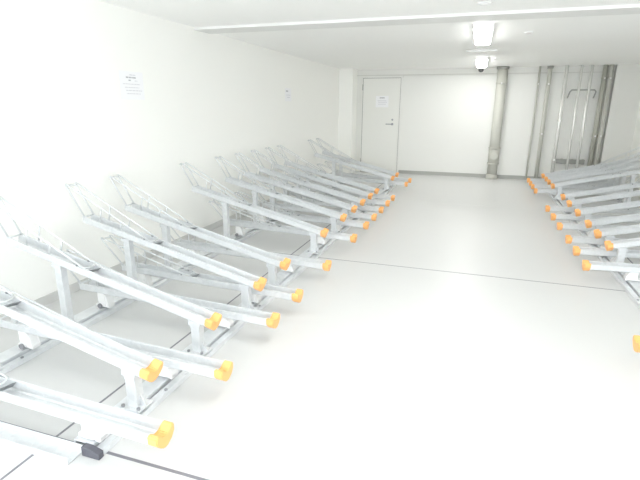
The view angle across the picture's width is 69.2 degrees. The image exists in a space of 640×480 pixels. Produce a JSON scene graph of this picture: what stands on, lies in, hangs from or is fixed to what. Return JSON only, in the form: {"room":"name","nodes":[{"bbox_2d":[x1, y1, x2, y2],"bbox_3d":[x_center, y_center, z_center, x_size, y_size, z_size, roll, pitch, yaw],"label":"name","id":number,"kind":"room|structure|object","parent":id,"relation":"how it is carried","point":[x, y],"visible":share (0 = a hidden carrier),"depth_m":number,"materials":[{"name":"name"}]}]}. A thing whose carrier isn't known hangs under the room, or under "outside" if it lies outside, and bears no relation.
{"room":"bicycle parking room","nodes":[
{"label":"bicycle parking room","id":0,"kind":"room"},
{"bbox_2d":[0,0,338,314],"bbox_3d":[-1.637,-0.973,4.492,0.150,2.219,13.678,6,17,18],"label":"wall","id":1,"kind":"structure","parent":0,"point":[65,118],"depth_m":4.04,"materials":[{"name":"white paint"}]},
{"bbox_2d":[119,70,144,99],"bbox_3d":[-1.651,-1.357,4.077,0.001,0.235,0.300,6,17,18],"label":"notice sheet","id":2,"kind":"object","parent":1,"relation":"attached to","point":[131,83],"visible":1,"depth_m":4.07,"materials":[{"name":"white paper"}]},
{"bbox_2d":[0,170,337,320],"bbox_3d":[-1.657,0.140,4.504,0.012,0.070,13.110,6,17,18],"label":"baseboard","id":3,"kind":"structure","parent":1,"relation":"attached to","point":[47,299],"depth_m":4.13,"materials":[{"name":"grey"}]},
{"bbox_2d":[338,68,357,172],"bbox_3d":[0.616,-2.632,10.341,0.300,2.219,0.418,6,17,18],"label":"pilaster","id":4,"kind":"object","parent":1,"relation":"attached to","point":[348,78],"visible":0.79,"depth_m":10.14,"materials":[{"name":"white paint"}]},
{"bbox_2d":[0,171,639,479],"bbox_3d":[1.145,0.423,3.929,6.030,0.120,13.678,6,17,18],"label":"floor","id":5,"kind":"structure","parent":0,"point":[378,372],"depth_m":2.67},
{"bbox_2d":[0,421,82,464],"bbox_3d":[-1.433,0.857,2.067,0.867,0.032,0.085,6,17,18],"label":"tie","id":6,"kind":"object","parent":5,"relation":"on","point":[46,446],"visible":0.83,"depth_m":2.00,"materials":[{"name":"metal"}]},
{"bbox_2d":[1,421,208,479],"bbox_3d":[0.342,1.027,1.579,5.704,0.001,0.015,6,17,18],"label":"joint","id":7,"kind":"object","parent":5,"relation":"on","point":[108,452],"depth_m":1.91,"materials":[{"name":"grey"}]},
{"bbox_2d":[0,181,344,373],"bbox_3d":[-0.724,-0.179,5.686,0.153,0.045,7.554,6,17,18],"label":"rail","id":8,"kind":"object","parent":5,"relation":"on","point":[13,357],"visible":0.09,"depth_m":3.17,"materials":[{"name":"metal"}]},
{"bbox_2d":[0,372,173,448],"bbox_3d":[-1.413,0.621,2.087,1.679,0.379,0.114,6,17,18],"label":"bicycle rack","id":9,"kind":"object","parent":8,"relation":"on","point":[97,420],"visible":1,"depth_m":1.98,"materials":[{"name":"galvanised steel"},{"name":"zinc"},{"name":"orange plastic"}]},
{"bbox_2d":[0,284,232,380],"bbox_3d":[-1.256,0.491,2.543,1.679,0.379,0.114,6,17,18],"label":"bicycle rack","id":10,"kind":"object","parent":8,"relation":"on","point":[172,359],"visible":0.64,"depth_m":2.46,"materials":[{"name":"galvanised steel"},{"name":"zinc"},{"name":"orange plastic"}]},
{"bbox_2d":[0,318,222,378],"bbox_3d":[-1.175,0.567,2.538,1.474,0.106,0.107,6,17,18],"label":"tray","id":11,"kind":"object","parent":10,"relation":"on","point":[171,358],"depth_m":2.46,"materials":[{"name":"silver metal"}]},
{"bbox_2d":[66,249,279,328],"bbox_3d":[-1.063,0.333,3.100,1.679,0.379,0.114,6,17,18],"label":"bicycle rack","id":12,"kind":"object","parent":8,"relation":"on","point":[229,313],"visible":0.54,"depth_m":3.04,"materials":[{"name":"silver metal"}]},
{"bbox_2d":[78,279,271,325],"bbox_3d":[-0.983,0.409,3.095,1.474,0.106,0.107,6,17,18],"label":"tray","id":13,"kind":"object","parent":12,"relation":"on","point":[105,293],"depth_m":3.03,"materials":[{"name":"silver metal"}]},
{"bbox_2d":[101,234,302,302],"bbox_3d":[-0.931,0.224,3.484,1.679,0.379,0.114,6,17,18],"label":"bicycle rack","id":14,"kind":"object","parent":8,"relation":"on","point":[145,271],"visible":0.93,"depth_m":3.49,"materials":[{"name":"galvanised steel"},{"name":"zinc"},{"name":"orange plastic"}]},
{"bbox_2d":[121,262,295,299],"bbox_3d":[-0.851,0.300,3.479,1.474,0.106,0.107,6,17,18],"label":"tray","id":15,"kind":"object","parent":14,"relation":"on","point":[145,271],"depth_m":3.48,"materials":[{"name":"silver metal"}]},
{"bbox_2d":[160,223,331,272],"bbox_3d":[-0.714,0.046,4.114,1.679,0.379,0.114,6,17,18],"label":"bicycle rack","id":16,"kind":"object","parent":8,"relation":"on","point":[194,246],"visible":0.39,"depth_m":4.09,"materials":[{"name":"silver metal"}]},
{"bbox_2d":[174,239,325,268],"bbox_3d":[-0.634,0.122,4.109,1.474,0.106,0.107,6,17,18],"label":"tray","id":17,"kind":"object","parent":16,"relation":"on","point":[194,246],"depth_m":4.11,"materials":[{"name":"silver metal"}]},
{"bbox_2d":[208,199,356,243],"bbox_3d":[-0.431,-0.188,4.936,1.679,0.379,0.114,6,17,18],"label":"bicycle rack","id":18,"kind":"object","parent":8,"relation":"on","point":[239,224],"visible":0.93,"depth_m":4.96,"materials":[{"name":"silver metal"}]},
{"bbox_2d":[229,219,351,240],"bbox_3d":[-0.351,-0.112,4.931,1.474,0.106,0.107,6,17,18],"label":"tray","id":19,"kind":"object","parent":18,"relation":"on","point":[239,224],"depth_m":4.93,"materials":[{"name":"silver metal"}]},
{"bbox_2d":[234,191,368,230],"bbox_3d":[-0.251,-0.335,5.456,1.679,0.379,0.114,6,17,18],"label":"bicycle rack","id":20,"kind":"object","parent":8,"relation":"on","point":[361,224],"visible":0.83,"depth_m":5.40,"materials":[{"name":"silver metal"}]},
{"bbox_2d":[247,210,364,227],"bbox_3d":[-0.171,-0.259,5.451,1.474,0.106,0.107,6,17,18],"label":"tray","id":21,"kind":"object","parent":20,"relation":"on","point":[361,224],"depth_m":5.38,"materials":[{"name":"silver metal"}]},
{"bbox_2d":[258,193,376,220],"bbox_3d":[-0.116,-0.447,5.849,1.679,0.379,0.114,6,17,18],"label":"bicycle rack","id":22,"kind":"object","parent":8,"relation":"on","point":[373,216],"visible":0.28,"depth_m":5.83,"materials":[{"name":"silver metal"}]},
{"bbox_2d":[263,202,372,219],"bbox_3d":[-0.036,-0.371,5.844,1.474,0.106,0.107,6,17,18],"label":"tray","id":23,"kind":"object","parent":22,"relation":"on","point":[286,206],"depth_m":5.84,"materials":[{"name":"silver metal"}]},
{"bbox_2d":[265,183,383,212],"bbox_3d":[0.026,-0.563,6.260,1.679,0.379,0.114,6,17,18],"label":"bicycle rack","id":24,"kind":"object","parent":8,"relation":"on","point":[316,202],"visible":0.36,"depth_m":6.20,"materials":[{"name":"silver metal"}]},
{"bbox_2d":[277,198,379,211],"bbox_3d":[0.106,-0.487,6.255,1.474,0.106,0.107,6,17,18],"label":"tray","id":25,"kind":"object","parent":24,"relation":"on","point":[366,207],"depth_m":6.19,"materials":[{"name":"silver metal"}]},
{"bbox_2d":[277,178,389,206],"bbox_3d":[0.170,-0.682,6.680,1.679,0.379,0.114,6,17,18],"label":"bicycle rack","id":26,"kind":"object","parent":8,"relation":"on","point":[372,201],"visible":0.46,"depth_m":6.59,"materials":[{"name":"silver metal"}]},
{"bbox_2d":[290,192,386,204],"bbox_3d":[0.251,-0.606,6.675,1.474,0.106,0.107,6,17,18],"label":"tray","id":27,"kind":"object","parent":26,"relation":"on","point":[373,201],"depth_m":6.59,"materials":[{"name":"silver metal"}]},
{"bbox_2d":[288,173,394,200],"bbox_3d":[0.306,-0.794,7.072,1.679,0.379,0.114,6,17,18],"label":"bicycle rack","id":28,"kind":"object","parent":8,"relation":"on","point":[379,196],"visible":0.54,"depth_m":6.99,"materials":[{"name":"silver metal"}]},
{"bbox_2d":[300,187,391,199],"bbox_3d":[0.386,-0.718,7.068,1.474,0.106,0.107,6,17,18],"label":"tray","id":29,"kind":"object","parent":28,"relation":"on","point":[380,196],"depth_m":6.97,"materials":[{"name":"silver metal"}]},
{"bbox_2d":[317,163,407,187],"bbox_3d":[0.734,-1.146,8.314,1.679,0.379,0.114,6,17,18],"label":"bicycle rack","id":30,"kind":"object","parent":8,"relation":"on","point":[352,178],"visible":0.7,"depth_m":8.27,"materials":[{"name":"silver metal"}]},
{"bbox_2d":[326,176,404,185],"bbox_3d":[0.814,-1.070,8.309,1.474,0.106,0.107,6,17,18],"label":"tray","id":31,"kind":"object","parent":30,"relation":"on","point":[352,178],"depth_m":8.25,"materials":[{"name":"silver metal"}]},
{"bbox_2d":[324,161,411,182],"bbox_3d":[0.879,-1.266,8.734,1.679,0.379,0.114,6,17,18],"label":"bicycle rack","id":32,"kind":"object","parent":8,"relation":"on","point":[359,175],"visible":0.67,"depth_m":8.73,"materials":[{"name":"silver metal"}]},
{"bbox_2d":[336,172,408,181],"bbox_3d":[0.959,-1.190,8.729,1.474,0.106,0.107,6,17,18],"label":"tray","id":33,"kind":"object","parent":32,"relation":"on","point":[359,175],"depth_m":8.70,"materials":[{"name":"silver metal"}]},
{"bbox_2d":[74,185,395,459],"bbox_3d":[0.197,-0.090,5.394,0.153,0.045,7.554,6,17,18],"label":"rail","id":34,"kind":"object","parent":5,"relation":"on","point":[158,390],"visible":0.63,"depth_m":2.53,"materials":[{"name":"metal"}]},
{"bbox_2d":[0,285,162,413],"bbox_3d":[-1.502,0.334,2.299,1.596,0.819,0.114,6,17,18],"label":"bicycle rack","id":35,"kind":"object","parent":34,"relation":"on","point":[135,366],"visible":0.98,"depth_m":2.20,"materials":[{"name":"metal"}]},
{"bbox_2d":[0,290,152,376],"bbox_3d":[-1.446,0.368,2.290,1.443,0.404,0.107,6,17,18],"label":"tray","id":36,"kind":"object","parent":35,"relation":"on","point":[132,363],"depth_m":2.23,"materials":[{"name":"silver metal"}]},
{"bbox_2d":[0,196,221,355],"bbox_3d":[-1.332,0.194,2.792,1.596,0.819,0.114,6,17,18],"label":"bicycle rack","id":37,"kind":"object","parent":34,"relation":"on","point":[198,317],"visible":0.84,"depth_m":2.79,"materials":[{"name":"metal"}]},
{"bbox_2d":[6,233,213,325],"bbox_3d":[-1.276,0.228,2.784,1.443,0.404,0.107,6,17,18],"label":"tray","id":38,"kind":"object","parent":37,"relation":"on","point":[61,260],"depth_m":2.79,"materials":[{"name":"silver metal"}]},
{"bbox_2d":[65,182,266,308],"bbox_3d":[-1.140,0.036,3.349,1.596,0.819,0.114,6,17,18],"label":"bicycle rack","id":39,"kind":"object","parent":34,"relation":"on","point":[246,280],"visible":0.83,"depth_m":3.35,"materials":[{"name":"metal"}]},
{"bbox_2d":[82,215,259,287],"bbox_3d":[-1.084,0.070,3.341,1.443,0.404,0.107,6,17,18],"label":"tray","id":40,"kind":"object","parent":39,"relation":"on","point":[129,235],"depth_m":3.35,"materials":[{"name":"silver metal"}]},
{"bbox_2d":[109,174,290,285],"bbox_3d":[-0.998,-0.080,3.760,1.596,0.819,0.114,6,17,18],"label":"bicycle rack","id":41,"kind":"object","parent":34,"relation":"on","point":[273,261],"visible":0.85,"depth_m":3.75,"materials":[{"name":"metal"}]},
{"bbox_2d":[125,204,284,267],"bbox_3d":[-0.943,-0.047,3.751,1.443,0.404,0.107,6,17,18],"label":"tray","id":42,"kind":"object","parent":41,"relation":"on","point":[272,260],"depth_m":3.75,"materials":[{"name":"silver metal"}]},
{"bbox_2d":[179,162,328,253],"bbox_3d":[-0.686,-0.337,4.664,1.596,0.819,0.114,6,17,18],"label":"bicycle rack","id":43,"kind":"object","parent":34,"relation":"on","point":[314,230],"visible":0.91,"depth_m":4.66,"materials":[{"name":"metal"}]},
{"bbox_2d":[192,186,323,234],"bbox_3d":[-0.631,-0.303,4.655,1.443,0.404,0.107,6,17,18],"label":"tray","id":44,"kind":"object","parent":43,"relation":"on","point":[226,200],"depth_m":4.66,"materials":[{"name":"silver metal"}]},
{"bbox_2d":[215,156,346,231],"bbox_3d":[-0.469,-0.516,5.294,1.596,0.819,0.114,6,17,18],"label":"bicycle rack","id":45,"kind":"object","parent":34,"relation":"on","point":[334,215],"visible":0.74,"depth_m":5.29,"materials":[{"name":"metal"}]},
{"bbox_2d":[225,176,342,219],"bbox_3d":[-0.414,-0.482,5.285,1.443,0.404,0.107,6,17,18],"label":"tray","id":46,"kind":"object","parent":45,"relation":"on","point":[334,215],"depth_m":5.28,"materials":[{"name":"silver metal"}]},
{"bbox_2d":[234,152,357,225],"bbox_3d":[-0.318,-0.640,5.732,1.596,0.819,0.114,6,17,18],"label":"bicycle rack","id":47,"kind":"object","parent":34,"relation":"on","point":[346,207],"visible":0.81,"depth_m":5.73,"materials":[{"name":"metal"}]},
{"bbox_2d":[244,171,353,210],"bbox_3d":[-0.263,-0.607,5.724,1.443,0.404,0.107,6,17,18],"label":"tray","id":48,"kind":"object","parent":47,"relation":"on","point":[272,183],"depth_m":5.72,"materials":[{"name":"silver metal"}]},
{"bbox_2d":[250,149,365,217],"bbox_3d":[-0.180,-0.754,6.134,1.596,0.819,0.114,6,17,18],"label":"bicycle rack","id":49,"kind":"object","parent":34,"relation":"on","point":[354,200],"visible":0.8,"depth_m":6.12,"materials":[{"name":"metal"}]},
{"bbox_2d":[259,168,361,203],"bbox_3d":[-0.124,-0.721,6.125,1.443,0.404,0.107,6,17,18],"label":"tray","id":50,"kind":"object","parent":49,"relation":"on","point":[354,200],"depth_m":6.11,"materials":[{"name":"silver metal"}]},
{"bbox_2d":[265,147,372,210],"bbox_3d":[-0.035,-0.873,6.554,1.596,0.819,0.114,6,17,18],"label":"bicycle rack","id":51,"kind":"object","parent":34,"relation":"on","point":[363,194],"visible":0.82,"depth_m":6.54,"materials":[{"name":"metal"}]},
{"bbox_2d":[273,164,369,197],"bbox_3d":[0.021,-0.840,6.546,1.443,0.404,0.107,6,17,18],"label":"tray","id":52,"kind":"object","parent":51,"relation":"on","point":[363,194],"depth_m":6.53,"materials":[{"name":"silver metal"}]},
{"bbox_2d":[277,145,378,204],"bbox_3d":[0.101,-0.985,6.947,1.596,0.819,0.114,6,17,18],"label":"bicycle rack","id":53,"kind":"object","parent":34,"relation":"on","point":[369,189],"visible":0.87,"depth_m":6.93,"materials":[{"name":"metal"}]},
{"bbox_2d":[285,161,375,191],"bbox_3d":[0.156,-0.951,6.938,1.443,0.404,0.107,6,17,18],"label":"tray","id":54,"kind":"object","parent":53,"relation":"on","point":[315,171],"depth_m":6.92,"materials":[{"name":"silver metal"}]},
{"bbox_2d":[307,139,394,189],"bbox_3d":[0.532,-1.340,8.198,1.596,0.819,0.114,6,17,18],"label":"bicycle rack","id":55,"kind":"object","parent":34,"relation":"on","point":[387,177],"visible":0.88,"depth_m":8.19,"materials":[{"name":"metal"}]},
{"bbox_2d":[314,153,390,178],"bbox_3d":[0.587,-1.306,8.189,1.443,0.404,0.107,6,17,18],"label":"tray","id":56,"kind":"object","parent":55,"relation":"on","point":[334,161],"depth_m":8.19,"materials":[{"name":"silver metal"}]},
{"bbox_2d":[316,138,398,185],"bbox_3d":[0.677,-1.459,8.618,1.596,0.819,0.114,6,17,18],"label":"bicycle rack","id":57,"kind":"object","parent":34,"relation":"on","point":[392,173],"visible":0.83,"depth_m":8.61,"materials":[{"name":"metal"}]},
{"bbox_2d":[322,151,396,175],"bbox_3d":[0.732,-1.425,8.609,1.443,0.404,0.107,6,17,18],"label":"tray","id":58,"kind":"object","parent":57,"relation":"on","point":[392,173],"depth_m":8.59,"materials":[{"name":"silver metal"}]},
{"bbox_2d":[543,188,639,308],"bbox_3d":[3.120,-0.069,5.393,0.153,0.045,7.306,6,17,18],"label":"rail","id":59,"kind":"object","parent":5,"relation":"on","point":[632,288],"visible":0.47,"depth_m":4.01,"materials":[{"name":"metal"}]},
{"bbox_2d":[541,147,639,181],"bbox_3d":[4.785,-1.293,8.136,1.596,0.819,0.114,6,17,18],"label":"bicycle rack","id":60,"kind":"object","parent":59,"relation":"on","point":[598,165],"visible":0.59,"depth_m":8.10,"materials":[{"name":"metal"}]},
{"bbox_2d":[545,158,637,176],"bbox_3d":[4.729,-1.270,8.160,1.443,0.404,0.107,6,17,18],"label":"tray","id":61,"kind":"object","parent":60,"relation":"on","point":[598,165],"depth_m":8.13,"materials":[{"name":"silver metal"}]},
{"bbox_2d":[544,152,639,185],"bbox_3d":[4.656,-1.187,7.761,1.596,0.819,0.114,6,17,18],"label":"bicycle rack","id":62,"kind":"object","parent":59,"relation":"on","point":[632,163],"visible":0.66,"depth_m":7.73,"materials":[{"name":"metal"}]},
{"bbox_2d":[548,161,638,178],"bbox_3d":[4.600,-1.163,7.786,1.443,0.404,0.107,6,17,18],"label":"tray","id":63,"kind":"object","parent":62,"relation":"on","point":[632,163],"depth_m":7.76,"materials":[{"name":"silver metal"}]},
{"bbox_2d":[547,157,639,198],"bbox_3d":[4.543,-1.093,7.433,1.596,0.819,0.114,6,17,18],"label":"bicycle rack","id":64,"kind":"object","parent":59,"relation":"on","point":[614,170],"visible":0.73,"depth_m":7.43,"materials":[{"name":"metal"}]},
{"bbox_2d":[550,164,639,182],"bbox_3d":[4.487,-1.070,7.457,1.443,0.404,0.107,6,17,18],"label":"tray","id":65,"kind":"object","parent":64,"relation":"on","point":[614,170],"depth_m":7.44,"materials":[{"name":"silver metal"}]},
{"bbox_2d":[550,163,639,202],"bbox_3d":[4.404,-0.979,7.031,1.596,0.819,0.114,6,17,18],"label":"bicycle rack","id":66,"kind":"object","parent":59,"relation":"on","point":[632,173],"visible":0.8,"depth_m":7.06,"materials":[{"name":"metal"}]},
{"bbox_2d":[554,169,639,187],"bbox_3d":[4.348,-0.956,7.056,1.443,0.404,0.107,6,17,18],"label":"tray","id":67,"kind":"object","parent":66,"relation":"on","point":[632,173],"depth_m":7.04,"materials":[{"name":"silver metal"}]},
{"bbox_2d":[560,181,639,212],"bbox_3d":[4.093,-0.723,6.127,1.596,0.819,0.114,6,17,18],"label":"bicycle rack","id":68,"kind":"object","parent":59,"relation":"on","point":[570,196],"visible":0.84,"depth_m":6.24,"materials":[{"name":"metal"}]},
{"bbox_2d":[564,182,639,198],"bbox_3d":[4.037,-0.700,6.152,1.443,0.404,0.107,6,17,18],"label":"tray","id":69,"kind":"object","parent":68,"relation":"on","point":[636,184],"depth_m":6.22,"materials":[{"name":"silver metal"}]},
{"bbox_2d":[566,190,639,220],"bbox_3d":[3.938,-0.596,5.679,1.596,0.819,0.114,6,17,18],"label":"bicycle rack","id":70,"kind":"object","parent":59,"relation":"on","point":[577,203],"visible":0.79,"depth_m":5.82,"materials":[{"name":"metal"}]},
{"bbox_2d":[571,190,639,205],"bbox_3d":[3.883,-0.573,5.704,1.443,0.404,0.107,6,17,18],"label":"tray","id":71,"kind":"object","parent":70,"relation":"on","point":[577,202],"depth_m":5.80,"materials":[{"name":"silver metal"}]},
{"bbox_2d":[574,200,639,230],"bbox_3d":[3.759,-0.448,5.159,1.596,0.819,0.114,6,17,18],"label":"bicycle rack","id":72,"kind":"object","parent":59,"relation":"on","point":[587,212],"visible":0.77,"depth_m":5.34,"materials":[{"name":"metal"}]},
{"bbox_2d":[579,200,639,214],"bbox_3d":[3.703,-0.425,5.184,1.443,0.404,0.107,6,17,18],"label":"tray","id":73,"kind":"object","parent":72,"relation":"on","point":[585,211],"depth_m":5.31,"materials":[{"name":"silver metal"}]},
{"bbox_2d":[585,213,639,244],"bbox_3d":[3.576,-0.298,4.629,1.596,0.819,0.114,6,17,18],"label":"bicycle rack","id":74,"kind":"object","parent":59,"relation":"on","point":[598,223],"visible":0.71,"depth_m":4.83,"materials":[{"name":"metal"}]},
{"bbox_2d":[590,213,639,225],"bbox_3d":[3.521,-0.275,4.654,1.443,0.404,0.107,6,17,18],"label":"tray","id":75,"kind":"object","parent":74,"relation":"on","point":[631,217],"depth_m":4.81,"materials":[{"name":"silver metal"}]},
{"bbox_2d":[594,224,639,247],"bbox_3d":[3.441,-0.186,4.237,1.596,0.819,0.114,6,17,18],"label":"bicycle rack","id":76,"kind":"object","parent":59,"relation":"on","point":[608,233],"visible":0.74,"depth_m":4.46,"materials":[{"name":"metal"}]},
{"bbox_2d":[599,224,639,236],"bbox_3d":[3.385,-0.163,4.261,1.443,0.404,0.107,6,17,18],"label":"tray","id":77,"kind":"object","parent":76,"relation":"on","point":[609,232],"depth_m":4.44,"materials":[{"name":"silver metal"}]},
{"bbox_2d":[604,237,639,262],"bbox_3d":[3.306,-0.075,3.844,1.596,0.819,0.114,6,17,18],"label":"bicycle rack","id":78,"kind":"object","parent":59,"relation":"on","point":[622,245],"visible":0.73,"depth_m":4.09,"materials":[{"name":"metal"}]},
{"bbox_2d":[611,237,639,248],"bbox_3d":[3.250,-0.052,3.869,1.443,0.404,0.107,6,17,18],"label":"tray","id":79,"kind":"object","parent":78,"relation":"on","point":[632,242],"depth_m":4.07,"materials":[{"name":"silver metal"}]},
{"bbox_2d":[607,194,639,208],"bbox_3d":[4.041,0.021,5.101,0.153,0.045,7.306,6,17,18],"label":"rail","id":80,"kind":"object","parent":5,"relation":"on","point":[617,200],"visible":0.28,"depth_m":7.36,"materials":[{"name":"metal"}]},
{"bbox_2d":[527,170,631,182],"bbox_3d":[4.656,-1.132,8.357,1.679,0.379,0.114,6,17,18],"label":"bicycle rack","id":81,"kind":"object","parent":80,"relation":"on","point":[528,179],"visible":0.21,"depth_m":8.41,"materials":[{"name":"silver metal"}]},
{"bbox_2d":[530,178,619,182],"bbox_3d":[4.575,-1.071,8.402,1.474,0.106,0.107,6,17,18],"label":"tray","id":82,"kind":"object","parent":81,"relation":"on","point":[531,179],"depth_m":8.41,"materials":[{"name":"silver metal"}]},
{"bbox_2d":[529,174,637,185],"bbox_3d":[4.539,-1.036,8.020,1.679,0.379,0.114,6,17,18],"label":"bicycle rack","id":83,"kind":"object","parent":80,"relation":"on","point":[530,182],"visible":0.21,"depth_m":7.99,"materials":[{"name":"silver metal"}]},
{"bbox_2d":[532,181,619,185],"bbox_3d":[4.458,-0.975,8.064,1.474,0.106,0.107,6,17,18],"label":"tray","id":84,"kind":"object","parent":83,"relation":"on","point":[533,182],"depth_m":7.99,"materials":[{"name":"silver metal"}]},
{"bbox_2d":[531,175,639,189],"bbox_3d":[4.420,-0.937,7.673,1.679,0.379,0.114,6,17,18],"label":"bicycle rack","id":85,"kind":"object","parent":80,"relation":"on","point":[533,186],"visible":0.54,"depth_m":7.69,"materials":[{"name":"silver metal"}]},
{"bbox_2d":[534,184,627,189],"bbox_3d":[4.339,-0.876,7.717,1.474,0.106,0.107,6,17,18],"label":"tray","id":86,"kind":"object","parent":85,"relation":"on","point":[593,186],"depth_m":7.71,"materials":[{"name":"silver metal"}]},
{"bbox_2d":[534,181,639,201],"bbox_3d":[4.275,-0.818,7.253,1.679,0.379,0.114,6,17,18],"label":"bicycle rack","id":87,"kind":"object","parent":80,"relation":"on","point":[536,190],"visible":0.38,"depth_m":7.36,"materials":[{"name":"silver metal"}]},
{"bbox_2d":[537,189,627,193],"bbox_3d":[4.194,-0.757,7.297,1.474,0.106,0.107,6,17,18],"label":"tray","id":88,"kind":"object","parent":87,"relation":"on","point":[538,190],"depth_m":7.36,"materials":[{"name":"silver metal"}]},
{"bbox_2d":[545,205,639,213],"bbox_3d":[3.815,-0.440,5.919,1.679,0.379,0.114,6,17,18],"label":"bicycle rack","id":89,"kind":"object","parent":80,"relation":"on","point":[548,208],"visible":0.57,"depth_m":6.07,"materials":[{"name":"silver metal"}]},
{"bbox_2d":[551,213,639,223],"bbox_3d":[3.652,-0.305,5.444,1.679,0.379,0.114,6,17,18],"label":"bicycle rack","id":90,"kind":"object","parent":80,"relation":"on","point":[554,216],"visible":0.52,"depth_m":5.62,"materials":[{"name":"silver metal"}]},
{"bbox_2d":[557,222,639,236],"bbox_3d":[3.494,-0.176,4.988,1.679,0.379,0.114,6,17,18],"label":"bicycle rack","id":91,"kind":"object","parent":80,"relation":"on","point":[571,226],"visible":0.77,"depth_m":5.17,"materials":[{"name":"silver metal"}]},
{"bbox_2d":[562,223,639,232],"bbox_3d":[3.413,-0.115,5.032,1.474,0.106,0.107,6,17,18],"label":"tray","id":92,"kind":"object","parent":91,"relation":"on","point":[571,226],"depth_m":5.16,"materials":[{"name":"silver metal"}]},
{"bbox_2d":[565,235,639,247],"bbox_3d":[3.312,-0.025,4.458,1.679,0.379,0.114,6,17,18],"label":"bicycle rack","id":93,"kind":"object","parent":80,"relation":"on","point":[569,239],"visible":0.59,"depth_m":4.66,"materials":[{"name":"silver metal"}]},
{"bbox_2d":[573,246,639,262],"bbox_3d":[3.180,0.084,4.075,1.679,0.379,0.114,6,17,18],"label":"bicycle rack","id":94,"kind":"object","parent":80,"relation":"on","point":[577,250],"visible":0.64,"depth_m":4.26,"materials":[{"name":"silver metal"}]},
{"bbox_2d":[579,247,639,257],"bbox_3d":[3.099,0.144,4.119,1.474,0.106,0.107,6,17,18],"label":"tray","id":95,"kind":"object","parent":94,"relation":"on","point":[582,250],"depth_m":4.25,"materials":[{"name":"silver metal"}]},
{"bbox_2d":[582,260,639,280],"bbox_3d":[3.041,0.198,3.673,1.679,0.379,0.114,6,17,18],"label":"bicycle rack","id":96,"kind":"object","parent":80,"relation":"on","point":[632,271],"visible":1,"depth_m":3.86,"materials":[{"name":"silver metal"}]},
{"bbox_2d":[589,261,639,272],"bbox_3d":[2.960,0.258,3.717,1.474,0.106,0.107,6,17,18],"label":"tray","id":97,"kind":"object","parent":96,"relation":"on","point":[593,265],"depth_m":3.87,"materials":[{"name":"silver metal"}]},
{"bbox_2d":[100,0,639,69],"bbox_3d":[1.161,-1.825,3.286,6.030,0.120,13.678,6,17,18],"label":"ceiling","id":98,"kind":"structure","parent":0,"point":[606,39],"depth_m":5.08,"materials":[{"name":"white paint"}]},
{"bbox_2d":[194,4,639,33],"bbox_3d":[1.447,-1.992,4.138,5.730,0.024,0.300,6,17,18],"label":"ceiling beam","id":99,"kind":"structure","parent":98,"relation":"attached to","point":[631,8],"depth_m":4.21,"materials":[{"name":"white paint"}]},
{"bbox_2d":[473,24,493,44],"bbox_3d":[1.798,-2.253,5.115,0.192,0.056,1.212,6,17,18],"label":"ceiling light","id":100,"kind":"object","parent":98,"relation":"attached to","point":[483,33],"visible":1,"depth_m":4.80,"materials":[{"name":"white plastic"}]},
{"bbox_2d":[355,65,614,171],"bbox_3d":[3.282,-2.454,9.784,6.030,2.219,0.150,6,17,18],"label":"wall","id":101,"kind":"structure","parent":0,"point":[597,68],"depth_m":9.57,"materials":[{"name":"white paint"}]},
{"bbox_2d":[359,75,403,171],"bbox_3d":[1.333,-2.544,10.295,0.915,2.085,0.094,6,17,18],"label":"door","id":102,"kind":"structure","parent":101,"relation":"in","point":[380,127],"depth_m":10.29,"materials":[{"name":"white paint"}]},
{"bbox_2d":[398,170,543,179],"bbox_3d":[3.637,-1.361,9.877,3.930,0.072,0.021,6,17,18],"label":"baseboard","id":103,"kind":"structure","parent":101,"relation":"attached to","point":[399,171],"depth_m":10.05,"materials":[{"name":"grey"}]},
{"bbox_2d":[398,74,607,178],"bbox_3d":[3.624,-2.357,9.595,3.890,1.990,0.030,6,17,18],"label":"wall panel","id":104,"kind":"object","parent":101,"relation":"attached to","point":[446,121],"visible":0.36,"depth_m":9.61,"materials":[{"name":"white paint"}]},
{"bbox_2d":[485,66,509,179],"bbox_3d":[3.605,-2.352,9.437,0.240,2.219,0.278,6,17,18],"label":"drain pipe","id":105,"kind":"object","parent":104,"relation":"attached to","point":[502,73],"visible":1,"depth_m":9.38,"materials":[{"name":"grey"}]},
{"bbox_2d":[534,66,553,177],"bbox_3d":[4.440,-2.288,9.233,0.120,2.219,0.125,-7,18,-24],"label":"drain pipe","id":106,"kind":"object","parent":104,"relation":"attached to","point":[550,68],"visible":0.94,"depth_m":9.18,"materials":[{"name":"grey"}]},
{"bbox_2d":[550,65,568,172],"bbox_3d":[4.708,-2.260,9.141,0.078,2.219,0.166,6,17,18],"label":"pipe","id":107,"kind":"object","parent":104,"relation":"attached to","point":[559,120],"visible":0.96,"depth_m":9.06,"materials":[{"name":"silver metal"}]},
{"bbox_2d":[587,65,608,165],"bbox_3d":[5.332,-2.201,8.949,0.096,2.219,0.156,6,17,18],"label":"drain pipe","id":108,"kind":"object","parent":104,"relation":"attached to","point":[605,67],"visible":0.94,"depth_m":8.86,"materials":[{"name":"grey galvanised steel"}]},
{"bbox_2d":[593,65,614,176],"bbox_3d":[5.424,-2.192,8.921,0.092,2.219,0.154,6,17,18],"label":"drain pipe","id":109,"kind":"object","parent":104,"relation":"attached to","point":[611,67],"visible":0.94,"depth_m":8.84,"materials":[{"name":"grey galvanised steel"}]},
{"bbox_2d":[599,64,639,179],"bbox_3d":[5.733,-2.172,8.858,0.468,2.219,0.142,6,17,18],"label":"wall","id":110,"kind":"structure","parent":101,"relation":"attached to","point":[624,102],"depth_m":8.74,"materials":[{"name":"white paint"}]},
{"bbox_2d":[575,65,593,167],"bbox_3d":[5.112,-2.217,8.998,0.050,2.219,0.050,6,17,18],"label":"pipe","id":111,"kind":"object","parent":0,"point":[592,66],"visible":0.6,"depth_m":8.93,"materials":[{"name":"silver metal"}]},
{"bbox_2d":[626,104,639,188],"bbox_3d":[3.944,-0.429,2.723,0.150,2.219,13.678,6,17,18],"label":"wall","id":112,"kind":"structure","parent":0,"point":[636,138],"depth_m":8.59,"materials":[{"name":"white paint"}]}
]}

